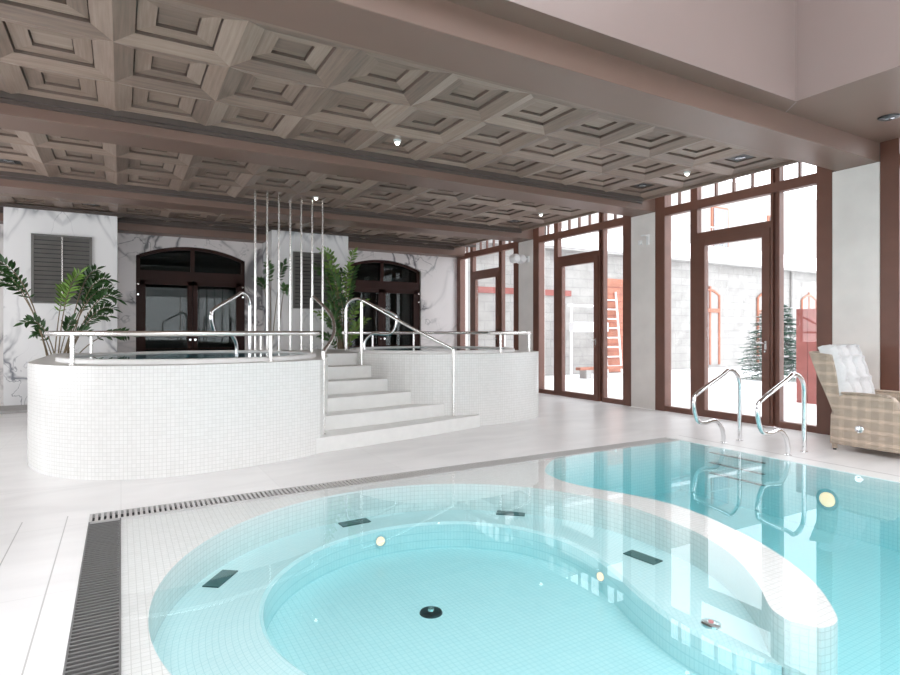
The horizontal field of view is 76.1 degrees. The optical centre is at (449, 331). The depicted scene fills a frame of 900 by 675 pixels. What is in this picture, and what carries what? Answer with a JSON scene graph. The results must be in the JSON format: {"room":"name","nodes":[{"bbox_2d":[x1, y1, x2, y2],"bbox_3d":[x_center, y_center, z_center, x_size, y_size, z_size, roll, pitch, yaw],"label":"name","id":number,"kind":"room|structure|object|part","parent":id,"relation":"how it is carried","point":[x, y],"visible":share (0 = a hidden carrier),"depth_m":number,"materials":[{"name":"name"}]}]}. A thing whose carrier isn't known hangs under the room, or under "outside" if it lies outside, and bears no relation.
{"room":"spa","nodes":[
{"label":"spa","id":0,"kind":"room"},
{"bbox_2d":[0,224,456,402],"bbox_3d":[-5.365,-0.525,12.830,12.630,3.750,0.300,0,0,-30],"label":"wall","id":1,"kind":"structure","parent":0,"point":[438,275],"depth_m":13.19,"materials":[{"name":"stone"}]},
{"bbox_2d":[136,247,244,351],"bbox_3d":[-5.641,-0.250,12.594,2.176,3.200,0.155,0,0,-30],"label":"door","id":2,"kind":"structure","parent":1,"relation":"in","point":[192,279],"depth_m":12.56,"materials":[{"name":"brown wood"}]},
{"bbox_2d":[348,260,419,346],"bbox_3d":[-1.760,-0.250,14.815,2.180,3.200,0.155,0,0,-30],"label":"door","id":3,"kind":"structure","parent":1,"relation":"in","point":[381,287],"depth_m":14.84,"materials":[{"name":"brown wood"}]},
{"bbox_2d":[140,251,415,350],"bbox_3d":[-4.263,-0.400,14.900,8.400,3.700,2.200,0,0,-30],"label":"window glass","id":4,"kind":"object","parent":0,"point":[166,305],"depth_m":14.93,"materials":[{"name":"clear"}]},
{"bbox_2d":[0,0,798,248],"bbox_3d":[-3.054,-2.498,8.478,12.320,0.545,9.950,0,0,-30],"label":"ceiling","id":5,"kind":"structure","parent":0,"point":[172,59],"depth_m":6.27,"materials":[{"name":"brown wood"}]},
{"bbox_2d":[0,159,21,164],"bbox_3d":[-6.060,-2.345,7.893,0.260,0.030,0.260,0,0,-30],"label":"recessed light","id":6,"kind":"object","parent":5,"relation":"in","point":[1,160],"visible":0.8,"depth_m":7.90,"materials":[{"name":"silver metal"}]},
{"bbox_2d":[0,213,464,257],"bbox_3d":[-5.182,-2.405,12.531,12.650,0.730,0.400,0,0,-30],"label":"beam","id":7,"kind":"structure","parent":5,"relation":"attached to","point":[129,228],"depth_m":12.67,"materials":[{"name":"beige paint"}]},
{"bbox_2d":[0,178,532,241],"bbox_3d":[-3.732,-2.425,9.996,12.650,0.690,0.500,0,0,-30],"label":"beam","id":8,"kind":"structure","parent":5,"relation":"attached to","point":[6,185],"depth_m":9.84,"materials":[{"name":"beige paint"}]},
{"bbox_2d":[0,90,642,249],"bbox_3d":[-3.495,-2.240,9.562,12.630,0.110,6.430,0,0,-30],"label":"trim","id":9,"kind":"structure","parent":5,"relation":"attached to","point":[19,99],"depth_m":8.69,"materials":[{"name":"brown wood"}]},
{"bbox_2d":[0,103,654,216],"bbox_3d":[-2.044,-2.425,7.045,12.650,0.690,0.500,0,0,-30],"label":"beam","id":10,"kind":"structure","parent":5,"relation":"attached to","point":[12,117],"depth_m":6.93,"materials":[{"name":"beige paint"}]},
{"bbox_2d":[393,139,400,144],"bbox_3d":[-0.648,-2.330,7.072,0.100,0.060,0.100,0,0,-30],"label":"recessed light","id":11,"kind":"object","parent":5,"relation":"in","point":[396,141],"visible":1,"depth_m":7.04,"materials":[{"name":"white paint"}]},
{"bbox_2d":[180,0,879,170],"bbox_3d":[-0.358,-2.425,4.098,12.650,0.690,0.490,0,0,-30],"label":"beam","id":12,"kind":"structure","parent":5,"relation":"attached to","point":[443,34],"depth_m":4.61,"materials":[{"name":"beige paint"}]},
{"bbox_2d":[633,183,651,187],"bbox_3d":[3.076,-2.345,9.203,0.260,0.030,0.260,0,0,-30],"label":"recessed light","id":13,"kind":"object","parent":5,"relation":"in","point":[641,185],"visible":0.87,"depth_m":9.17,"materials":[{"name":"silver metal"}]},
{"bbox_2d":[728,154,753,160],"bbox_3d":[3.910,-2.345,7.744,0.260,0.030,0.260,0,0,-30],"label":"recessed light","id":14,"kind":"object","parent":5,"relation":"in","point":[743,156],"visible":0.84,"depth_m":7.72,"materials":[{"name":"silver metal"}]},
{"bbox_2d":[0,393,899,674],"bbox_3d":[-0.411,1.500,4.172,12.630,0.300,19.650,0,0,-30],"label":"floor","id":15,"kind":"structure","parent":0,"point":[44,519],"depth_m":5.33,"materials":[{"name":"tile"}]},
{"bbox_2d":[0,405,26,413],"bbox_3d":[-8.478,1.325,9.320,3.740,0.050,0.800,0,0,-30],"label":"step","id":16,"kind":"structure","parent":15,"relation":"on","point":[12,408],"depth_m":9.65,"materials":[{"name":"tile"}]},
{"bbox_2d":[3,207,117,405],"bbox_3d":[-7.350,-0.430,10.974,1.740,3.560,0.950,0,0,-30],"label":"wall pier","id":17,"kind":"object","parent":15,"relation":"on","point":[18,223],"visible":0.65,"depth_m":10.37,"materials":[{"name":"stone"}]},
{"bbox_2d":[31,233,91,303],"bbox_3d":[-7.108,-1.145,10.540,0.930,1.250,0.044,0,0,-30],"label":"shutter","id":18,"kind":"object","parent":17,"relation":"attached to","point":[52,256],"visible":0.7,"depth_m":10.48,"materials":[{"name":"grey wood"}]},
{"bbox_2d":[0,254,137,355],"bbox_3d":[-6.497,0.033,9.536,2.374,2.634,0.545,0,0,-30],"label":"potted plant","id":19,"kind":"object","parent":15,"relation":"on","point":[8,275],"visible":0.79,"depth_m":9.60,"materials":[{"name":"green plant"}]},
{"bbox_2d":[27,350,327,479],"bbox_3d":[-3.268,0.808,7.362,3.321,1.083,4.174,0,0,-30],"label":"hot tub","id":20,"kind":"object","parent":15,"relation":"on","point":[145,414],"visible":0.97,"depth_m":5.46,"materials":[{"name":"white tile"}]},
{"bbox_2d":[44,331,319,364],"bbox_3d":[-3.418,0.150,7.272,2.754,0.323,3.934,0,0,-30],"label":"railing","id":21,"kind":"object","parent":20,"relation":"on","point":[72,334],"visible":0.86,"depth_m":5.59,"materials":[{"name":"silver metal"}]},
{"bbox_3d":[-3.575,0.169,5.443,0.038,0.287,0.038,0,0,-30],"label":"post","id":22,"kind":"part","parent":21,"relation":"part of","materials":[{"name":"silver metal"}]},
{"bbox_3d":[-5.021,0.169,8.050,0.038,0.287,0.038,0,0,-30],"label":"post","id":23,"kind":"part","parent":21,"relation":"part of","materials":[{"name":"silver metal"}]},
{"bbox_3d":[-3.418,0.015,7.272,2.754,0.052,3.934,0,0,-30],"label":"rail","id":24,"kind":"part","parent":21,"relation":"part of","materials":[{"name":"silver metal"}]},
{"bbox_3d":[-1.906,0.169,6.110,0.038,0.287,0.038,0,0,-30],"label":"post","id":25,"kind":"part","parent":21,"relation":"part of","materials":[{"name":"silver metal"}]},
{"bbox_2d":[209,291,250,351],"bbox_3d":[-3.126,-0.143,8.235,0.080,0.910,0.933,0,0,16],"label":"handle","id":26,"kind":"object","parent":20,"relation":"on","point":[238,294],"visible":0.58,"depth_m":8.32,"materials":[{"name":"silver metal"}]},
{"bbox_2d":[254,190,255,349],"bbox_3d":[-3.203,-1.022,9.458,0.060,2.667,0.058,0,0,-30],"label":"rod","id":27,"kind":"object","parent":20,"relation":"on","point":[254,190],"visible":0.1,"depth_m":9.44,"materials":[{"name":"white metal"}]},
{"bbox_2d":[266,191,267,349],"bbox_3d":[-3.047,-1.022,9.589,0.060,2.667,0.058,0,0,-30],"label":"rod","id":28,"kind":"object","parent":20,"relation":"on","point":[266,191],"visible":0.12,"depth_m":9.57,"materials":[{"name":"white metal"}]},
{"bbox_2d":[277,194,279,350],"bbox_3d":[-2.892,-1.022,9.719,0.060,2.667,0.058,0,0,-30],"label":"rod","id":29,"kind":"object","parent":20,"relation":"on","point":[278,194],"visible":0.95,"depth_m":9.70,"materials":[{"name":"white metal"}]},
{"bbox_2d":[289,199,290,349],"bbox_3d":[-2.736,-1.022,9.850,0.060,2.667,0.058,0,0,-30],"label":"rod","id":30,"kind":"object","parent":20,"relation":"on","point":[289,199],"visible":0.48,"depth_m":9.83,"materials":[{"name":"white metal"}]},
{"bbox_2d":[251,258,288,349],"bbox_3d":[-3.719,-0.123,11.990,0.400,2.947,0.752,0,0,34],"label":"potted plant","id":31,"kind":"object","parent":15,"relation":"on","point":[261,280],"visible":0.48,"depth_m":12.04,"materials":[{"name":"green plant"}]},
{"bbox_3d":[-3.716,-0.280,11.996,0.568,2.342,0.157,0,0,-16],"label":"stem","id":32,"kind":"part","parent":31,"relation":"part of","materials":[{"name":"green"}]},
{"bbox_2d":[263,230,347,349],"bbox_3d":[-3.336,-0.430,13.271,1.730,3.560,0.950,0,0,-30],"label":"wall pier","id":33,"kind":"object","parent":15,"relation":"on","point":[338,244],"visible":0.41,"depth_m":12.70,"materials":[{"name":"stone"}]},
{"bbox_2d":[293,251,332,308],"bbox_3d":[-3.063,-1.145,12.854,0.890,1.250,0.044,0,0,-30],"label":"shutter","id":34,"kind":"object","parent":33,"relation":"attached to","point":[306,256],"visible":0.48,"depth_m":12.79,"materials":[{"name":"black metal"}]},
{"bbox_2d":[313,246,371,348],"bbox_3d":[-2.430,-0.252,12.585,1.272,3.203,0.705,0,0,-30],"label":"potted plant","id":35,"kind":"object","parent":15,"relation":"on","point":[339,302],"visible":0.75,"depth_m":12.54,"materials":[{"name":"green plant"}]},
{"bbox_3d":[-2.425,-0.426,12.590,1.001,2.636,0.543,0,0,-30],"label":"stem","id":36,"kind":"part","parent":35,"relation":"part of","materials":[{"name":"green plant"}]},
{"bbox_2d":[284,349,479,453],"bbox_3d":[-1.362,0.831,8.623,2.796,1.038,3.879,0,0,-30],"label":"staircase","id":37,"kind":"structure","parent":15,"relation":"on","point":[361,412],"depth_m":7.54,"materials":[{"name":"tile"}]},
{"bbox_2d":[300,197,302,349],"bbox_3d":[-2.580,-1.022,9.980,0.060,2.667,0.058,0,0,-30],"label":"rod","id":38,"kind":"object","parent":37,"relation":"on","point":[301,197],"visible":0.86,"depth_m":9.97,"materials":[{"name":"white metal"}]},
{"bbox_2d":[311,198,313,349],"bbox_3d":[-2.425,-1.022,10.111,0.060,2.667,0.058,0,0,-30],"label":"rod","id":39,"kind":"object","parent":37,"relation":"on","point":[311,198],"visible":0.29,"depth_m":10.10,"materials":[{"name":"white metal"}]},
{"bbox_2d":[310,295,335,434],"bbox_3d":[-1.589,0.336,7.306,0.273,1.682,1.455,0,0,-19],"label":"stair handrail","id":40,"kind":"object","parent":37,"relation":"on","point":[315,298],"visible":0.78,"depth_m":7.48,"materials":[{"name":"silver metal"}]},
{"bbox_3d":[-1.910,-0.074,7.928,0.044,0.772,0.044,0,0,-30],"label":"post","id":41,"kind":"part","parent":40,"relation":"part of","materials":[{"name":"silver metal"}]},
{"bbox_3d":[-1.582,-0.128,7.318,0.254,0.754,1.406,0,0,-19],"label":"rail","id":42,"kind":"part","parent":40,"relation":"part of","materials":[{"name":"silver metal"}]},
{"bbox_3d":[-1.460,0.699,6.619,0.044,0.957,0.044,0,0,-30],"label":"post","id":43,"kind":"part","parent":40,"relation":"part of","materials":[{"name":"silver metal"}]},
{"bbox_2d":[359,299,455,415],"bbox_3d":[-0.643,0.346,8.189,1.458,1.663,0.220,0,0,14],"label":"stair handrail","id":44,"kind":"object","parent":37,"relation":"on","point":[363,300],"visible":0.95,"depth_m":8.08,"materials":[{"name":"silver metal"}]},
{"bbox_3d":[-1.297,0.022,8.429,0.044,0.925,0.044,0,0,-30],"label":"post","id":45,"kind":"part","parent":44,"relation":"part of","materials":[{"name":"silver metal"}]},
{"bbox_3d":[-0.650,-0.109,8.184,1.405,0.753,0.207,0,0,14],"label":"rail","id":46,"kind":"part","parent":44,"relation":"part of","materials":[{"name":"silver metal"}]},
{"bbox_3d":[0.048,0.709,8.092,0.044,0.937,0.044,0,0,-30],"label":"post","id":47,"kind":"part","parent":44,"relation":"part of","materials":[{"name":"silver metal"}]},
{"bbox_2d":[317,346,538,425],"bbox_3d":[-0.351,0.808,9.614,2.900,1.083,3.162,0,0,-30],"label":"hot tub","id":48,"kind":"object","parent":15,"relation":"on","point":[502,388],"visible":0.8,"depth_m":8.27,"materials":[{"name":"white tile"}]},
{"bbox_2d":[321,201,323,349],"bbox_3d":[-2.269,-1.022,10.242,0.060,2.667,0.058,0,0,-30],"label":"rod","id":49,"kind":"object","parent":48,"relation":"on","point":[322,201],"visible":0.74,"depth_m":10.22,"materials":[{"name":"white metal"}]},
{"bbox_2d":[344,297,397,349],"bbox_3d":[-1.365,-0.143,9.910,0.932,0.910,0.080,0,0,-2],"label":"handle","id":50,"kind":"object","parent":48,"relation":"on","point":[355,298],"visible":0.77,"depth_m":9.89,"materials":[{"name":"silver metal"}]},
{"bbox_2d":[342,331,530,352],"bbox_3d":[-0.080,0.150,10.006,3.228,0.323,2.171,0,0,27],"label":"railing","id":51,"kind":"object","parent":48,"relation":"on","point":[500,333],"visible":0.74,"depth_m":10.41,"materials":[{"name":"silver metal"}]},
{"bbox_3d":[-1.785,0.169,9.866,0.038,0.287,0.038,0,0,-30],"label":"post","id":52,"kind":"part","parent":51,"relation":"part of","materials":[{"name":"silver metal"}]},
{"bbox_3d":[-0.080,0.015,10.006,3.228,0.052,2.171,0,0,27],"label":"rail","id":53,"kind":"part","parent":51,"relation":"part of","materials":[{"name":"silver metal"}]},
{"bbox_3d":[0.754,0.169,8.589,0.038,0.287,0.038,0,0,-30],"label":"post","id":54,"kind":"part","parent":51,"relation":"part of","materials":[{"name":"silver metal"}]},
{"bbox_3d":[1.272,0.169,9.254,0.038,0.287,0.038,0,0,-30],"label":"post","id":55,"kind":"part","parent":51,"relation":"part of","materials":[{"name":"silver metal"}]},
{"bbox_2d":[62,435,899,674],"bbox_3d":[2.305,1.707,2.125,6.512,0.726,8.640,0,0,-30],"label":"swimming pool","id":56,"kind":"object","parent":15,"relation":"in","point":[743,539],"depth_m":3.95,"materials":[{"name":"liquid"}]},
{"bbox_3d":[-0.412,1.379,0.519,0.200,0.062,8.310,0,0,-30],"label":"drain grate","id":57,"kind":"part","parent":56,"relation":"part of","materials":[{"name":"grey metal"}]},
{"bbox_2d":[202,570,237,587],"bbox_3d":[-1.486,1.596,3.724,0.110,0.008,0.250,0,0,7],"label":"plate","id":58,"kind":"object","parent":56,"relation":"on","point":[219,579],"visible":1,"depth_m":3.71,"materials":[{"name":"teal"}]},
{"bbox_2d":[338,518,370,526],"bbox_3d":[-0.799,1.596,4.819,0.250,0.008,0.110,0,0,-32],"label":"plate","id":59,"kind":"object","parent":56,"relation":"on","point":[362,520],"visible":1,"depth_m":4.81,"materials":[{"name":"teal"}]},
{"bbox_2d":[374,534,385,546],"bbox_3d":[-0.563,1.690,4.649,0.100,0.100,0.020,0,0,-30],"label":"lamp","id":60,"kind":"object","parent":56,"relation":"attached to","point":[380,540],"visible":1,"depth_m":4.64,"materials":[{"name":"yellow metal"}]},
{"bbox_3d":[0.098,1.379,5.719,6.250,0.062,0.210,0,0,-30],"label":"drain grate","id":61,"kind":"part","parent":56,"relation":"part of","materials":[{"name":"white plastic"}]},
{"bbox_2d":[419,606,442,618],"bbox_3d":[-0.123,1.804,3.725,0.150,0.032,0.150,0,0,-30],"label":"floor drain","id":62,"kind":"object","parent":56,"relation":"on","point":[430,612],"visible":1,"depth_m":3.70,"materials":[{"name":"black metal"}]},
{"bbox_2d":[496,510,524,515],"bbox_3d":[0.535,1.596,5.065,0.250,0.008,0.110,0,0,11],"label":"plate","id":63,"kind":"object","parent":56,"relation":"on","point":[498,512],"visible":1,"depth_m":5.04,"materials":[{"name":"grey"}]},
{"bbox_2d":[596,570,604,582],"bbox_3d":[1.048,1.700,3.998,0.020,0.080,0.080,0,0,-30],"label":"lamp","id":64,"kind":"object","parent":56,"relation":"attached to","point":[600,575],"visible":1,"depth_m":3.99,"materials":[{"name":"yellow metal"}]},
{"bbox_2d":[623,550,662,564],"bbox_3d":[1.366,1.596,4.077,0.110,0.008,0.250,0,0,-37],"label":"plate","id":65,"kind":"object","parent":56,"relation":"on","point":[632,553],"visible":1,"depth_m":4.06,"materials":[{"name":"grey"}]},
{"bbox_3d":[1.427,1.589,3.144,0.110,0.023,0.110,0,0,-30],"label":"jet button","id":66,"kind":"part","parent":56,"relation":"part of","materials":[{"name":"silver metal"}]},
{"bbox_2d":[816,488,838,510],"bbox_3d":[3.718,1.650,5.664,0.020,0.210,0.210,0,0,-30],"label":"lamp","id":67,"kind":"object","parent":56,"relation":"attached to","point":[827,499],"visible":1,"depth_m":5.65,"materials":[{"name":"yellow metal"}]},
{"bbox_2d":[691,368,742,443],"bbox_3d":[3.233,0.895,6.942,0.933,0.910,0.080,0,0,-30],"label":"handle","id":68,"kind":"object","parent":15,"relation":"on","point":[739,383],"visible":1,"depth_m":6.98,"materials":[{"name":"silver metal"}]},
{"bbox_2d":[755,372,807,455],"bbox_3d":[3.608,0.895,6.246,0.933,0.910,0.080,0,0,-30],"label":"handle","id":69,"kind":"object","parent":15,"relation":"on","point":[791,375],"visible":1,"depth_m":6.28,"materials":[{"name":"silver metal"}]},
{"bbox_2d":[809,344,899,453],"bbox_3d":[4.801,0.747,6.537,0.710,1.207,1.041,0,0,-30],"label":"wicker armchair","id":70,"kind":"object","parent":15,"relation":"on","point":[862,415],"visible":1,"depth_m":6.51,"materials":[{"name":"beige wicker"}]},
{"bbox_2d":[818,344,874,395],"bbox_3d":[4.687,0.522,6.733,0.635,0.757,0.397,0,0,-30],"label":"cushion","id":71,"kind":"object","parent":70,"relation":"on","point":[843,370],"depth_m":6.63,"materials":[{"name":"fabric"}]},
{"bbox_3d":[4.516,1.075,6.351,0.012,0.090,0.090,0,0,-30],"label":"lever plate","id":72,"kind":"part","parent":70,"relation":"part of","materials":[{"name":"silver metal"}]},
{"bbox_3d":[4.603,0.983,6.303,0.090,0.595,0.789,0,0,-30],"label":"panel","id":73,"kind":"part","parent":70,"relation":"part of","materials":[{"name":"wicker"}]},
{"bbox_3d":[4.580,0.690,6.342,0.106,0.024,0.460,0,0,-30],"label":"armrest","id":74,"kind":"part","parent":70,"relation":"part of","materials":[{"name":"wicker"}]},
{"bbox_3d":[5.115,0.983,6.596,0.090,0.595,0.789,0,0,-30],"label":"panel","id":75,"kind":"part","parent":70,"relation":"part of","materials":[{"name":"wicker"}]},
{"bbox_3d":[5.092,0.690,6.635,0.106,0.024,0.460,0,0,-30],"label":"armrest","id":76,"kind":"part","parent":70,"relation":"part of","materials":[{"name":"wicker"}]},
{"bbox_2d":[465,162,879,409],"bbox_3d":[5.169,-0.850,7.537,0.400,4.400,19.950,0,0,-30],"label":"wall","id":77,"kind":"structure","parent":0,"point":[855,190],"depth_m":7.38,"materials":[{"name":"paint"}]},
{"bbox_2d":[457,240,518,349],"bbox_3d":[0.930,-0.710,14.651,0.234,4.120,2.850,0,0,-30],"label":"window","id":78,"kind":"structure","parent":77,"relation":"in","point":[498,273],"depth_m":14.63,"materials":[{"name":"brown wood"}]},
{"bbox_3d":[0.923,-0.085,14.642,0.095,2.810,1.190,0,0,-30],"label":"door","id":79,"kind":"part","parent":78,"relation":"part of","materials":[{"name":"clear glass"}]},
{"bbox_2d":[509,254,529,263],"bbox_3d":[1.562,-1.650,12.971,0.465,0.210,0.225,0,0,-30],"label":"wall spotlight","id":80,"kind":"object","parent":77,"relation":"attached to","point":[514,258],"visible":1,"depth_m":12.91,"materials":[{"name":"white paint"}]},
{"bbox_2d":[533,212,630,405],"bbox_3d":[2.618,-0.710,11.700,0.234,4.120,2.850,0,0,-30],"label":"window","id":81,"kind":"structure","parent":77,"relation":"in","point":[599,257],"depth_m":11.31,"materials":[{"name":"brown wood"}]},
{"bbox_3d":[2.611,-0.085,11.691,0.095,2.810,1.190,0,0,-30],"label":"door","id":82,"kind":"part","parent":81,"relation":"part of","materials":[{"name":"clear glass"}]},
{"bbox_2d":[638,234,648,244],"bbox_3d":[3.392,-1.620,10.127,0.114,0.180,0.210,0,0,-30],"label":"wall bracket","id":83,"kind":"object","parent":77,"relation":"attached to","point":[647,235],"visible":1,"depth_m":10.07,"materials":[{"name":"white paint"}]},
{"bbox_3d":[3.468,-1.620,10.078,0.030,0.180,0.050,0,0,-30],"label":"plate","id":84,"kind":"part","parent":83,"relation":"part of","materials":[{"name":"white paint"}]},
{"bbox_2d":[655,162,833,434],"bbox_3d":[4.307,-0.710,8.749,0.234,4.120,2.850,0,0,-30],"label":"window","id":85,"kind":"structure","parent":77,"relation":"in","point":[771,232],"depth_m":8.49,"materials":[{"name":"brown wood"}]},
{"bbox_3d":[4.300,-0.085,8.739,0.095,2.810,1.190,0,0,-30],"label":"door","id":86,"kind":"part","parent":85,"relation":"part of","materials":[{"name":"clear glass"}]},
{"bbox_3d":[4.478,0.212,8.274,0.059,0.164,0.125,0,0,-30],"label":"door handle","id":87,"kind":"part","parent":85,"relation":"part of","materials":[{"name":"silver metal"}]},
{"bbox_2d":[880,138,899,390],"bbox_3d":[5.995,-0.710,5.798,0.234,4.120,2.850,0,0,-30],"label":"window","id":88,"kind":"structure","parent":77,"relation":"in","point":[890,149],"depth_m":6.91,"materials":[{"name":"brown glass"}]},
{"bbox_2d":[446,0,899,142],"bbox_3d":[2.145,-3.580,-0.276,12.650,2.540,9.590,0,0,-30],"label":"ceiling","id":89,"kind":"structure","parent":0,"point":[749,42],"depth_m":5.27,"materials":[{"name":"paint"}]},
{"bbox_2d":[786,0,796,111],"bbox_3d":[3.499,-3.579,5.895,0.024,2.542,0.307,0,0,13],"label":"trim","id":90,"kind":"structure","parent":89,"relation":"attached to","point":[796,0],"depth_m":5.75,"materials":[{"name":"paint"}]},
{"bbox_2d":[877,113,899,120],"bbox_3d":[4.715,-2.296,6.177,0.200,0.028,0.200,0,0,-30],"label":"recessed light","id":91,"kind":"object","parent":89,"relation":"in","point":[888,117],"visible":1,"depth_m":6.14,"materials":[{"name":"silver metal"}]},
{"bbox_2d":[546,181,815,257],"bbox_3d":[14.196,-3.400,33.584,26.000,9.500,7.800,0,0,-30],"label":"sky","id":92,"kind":"structure","parent":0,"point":[799,211],"depth_m":31.78,"materials":[{"name":"white paint"}]},
{"bbox_3d":[14.373,-5.450,30.656,1.400,2.400,0.100,0,0,-30],"label":"balcony door","id":93,"kind":"part","parent":92,"relation":"part of","materials":[{"name":"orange wood"}]},
{"bbox_3d":[14.403,-5.450,30.604,1.160,2.200,0.060,0,0,-30],"label":"pane","id":94,"kind":"part","parent":92,"relation":"part of","materials":[{"name":"grey"}]},
{"bbox_3d":[16.103,-4.680,30.251,18.000,1.060,0.080,0,0,-30],"label":"balcony railing","id":95,"kind":"part","parent":92,"relation":"part of","materials":[{"name":"white"}]},
{"label":"outside","id":96,"kind":"structure","parent":0,"visible":0},
{"bbox_2d":[542,365,823,434],"bbox_3d":[22.148,1.490,29.954,51.800,0.220,90.000,0,0,-30],"label":"snow ground","id":97,"kind":"structure","parent":96,"point":[722,395],"depth_m":13.34,"materials":[{"name":"white snow"}]},
{"bbox_2d":[567,304,593,377],"bbox_3d":[4.245,0.265,17.550,1.600,2.230,0.250,0,0,-30],"label":"trestle","id":98,"kind":"object","parent":97,"relation":"on","point":[573,326],"visible":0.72,"depth_m":17.26,"materials":[{"name":"white paint"}]},
{"bbox_3d":[3.643,0.265,17.293,0.074,2.230,0.074,0,0,-7],"label":"post","id":99,"kind":"part","parent":98,"relation":"part of","materials":[{"name":"white paint"}]},
{"bbox_3d":[4.207,-0.800,17.615,1.600,0.070,0.070,0,0,-30],"label":"rail","id":100,"kind":"part","parent":98,"relation":"part of","materials":[{"name":"white paint"}]},
{"bbox_2d":[580,370,590,378],"bbox_3d":[4.034,1.255,17.113,0.200,0.250,0.300,0,0,-30],"label":"support","id":101,"kind":"object","parent":97,"relation":"on","point":[585,374],"visible":0.8,"depth_m":17.01,"materials":[{"name":"stone"}]},
{"bbox_2d":[576,366,622,369],"bbox_3d":[5.032,1.090,17.684,2.900,0.080,0.200,0,0,-30],"label":"plank","id":102,"kind":"object","parent":101,"relation":"on","point":[609,367],"visible":0.53,"depth_m":17.12,"materials":[{"name":"brown wood"}]},
{"bbox_2d":[608,292,622,373],"bbox_3d":[5.380,0.015,19.139,0.720,2.737,0.350,0,0,-30],"label":"ladder","id":103,"kind":"object","parent":97,"relation":"on","point":[615,300],"visible":0.59,"depth_m":19.23,"materials":[{"name":"white paint"}]},
{"bbox_3d":[5.662,0.015,19.300,0.070,2.737,0.350,0,0,-30],"label":"rail","id":104,"kind":"part","parent":103,"relation":"part of","materials":[{"name":"white paint"}]},
{"bbox_2d":[465,227,815,375],"bbox_3d":[10.684,-1.400,24.518,25.900,5.700,4.450,0,0,-30],"label":"building","id":105,"kind":"structure","parent":97,"relation":"on","point":[734,275],"depth_m":21.17,"materials":[{"name":"white stone"}]},
{"bbox_3d":[9.922,-0.185,22.026,1.100,2.870,0.060,0,0,-30],"label":"arched door","id":106,"kind":"part","parent":105,"relation":"part of","materials":[{"name":"stone"}]},
{"bbox_3d":[9.941,-0.250,21.991,1.200,3.000,0.100,0,0,-30],"label":"door frame","id":107,"kind":"part","parent":105,"relation":"part of","materials":[{"name":"orange wood"}]},
{"bbox_3d":[13.066,-0.250,23.779,1.200,3.000,0.100,0,0,-30],"label":"door frame","id":108,"kind":"part","parent":105,"relation":"part of","materials":[{"name":"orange wood"}]},
{"bbox_3d":[13.046,-0.185,23.813,1.100,2.870,0.060,0,0,-30],"label":"arched door","id":109,"kind":"part","parent":105,"relation":"part of","materials":[{"name":"stone"}]},
{"bbox_3d":[15.844,-0.250,25.368,1.200,3.000,0.100,0,0,-30],"label":"door frame","id":110,"kind":"part","parent":105,"relation":"part of","materials":[{"name":"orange wood"}]},
{"bbox_3d":[15.824,-0.185,25.402,1.100,2.870,0.060,0,0,-30],"label":"arched door","id":111,"kind":"part","parent":105,"relation":"part of","materials":[{"name":"stone"}]},
{"bbox_2d":[731,304,795,378],"bbox_3d":[9.530,0.330,16.796,2.381,2.360,2.363,0,0,22],"label":"spruce tree","id":112,"kind":"object","parent":97,"relation":"on","point":[788,361],"visible":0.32,"depth_m":16.67,"materials":[{"name":"green plant"}]},
{"bbox_2d":[796,308,815,403],"bbox_3d":[6.992,0.465,11.017,0.080,1.830,0.660,0,0,-30],"label":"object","id":113,"kind":"object","parent":97,"relation":"on","point":[805,318],"visible":0.52,"depth_m":11.11,"materials":[{"name":"red wood"}]}
]}

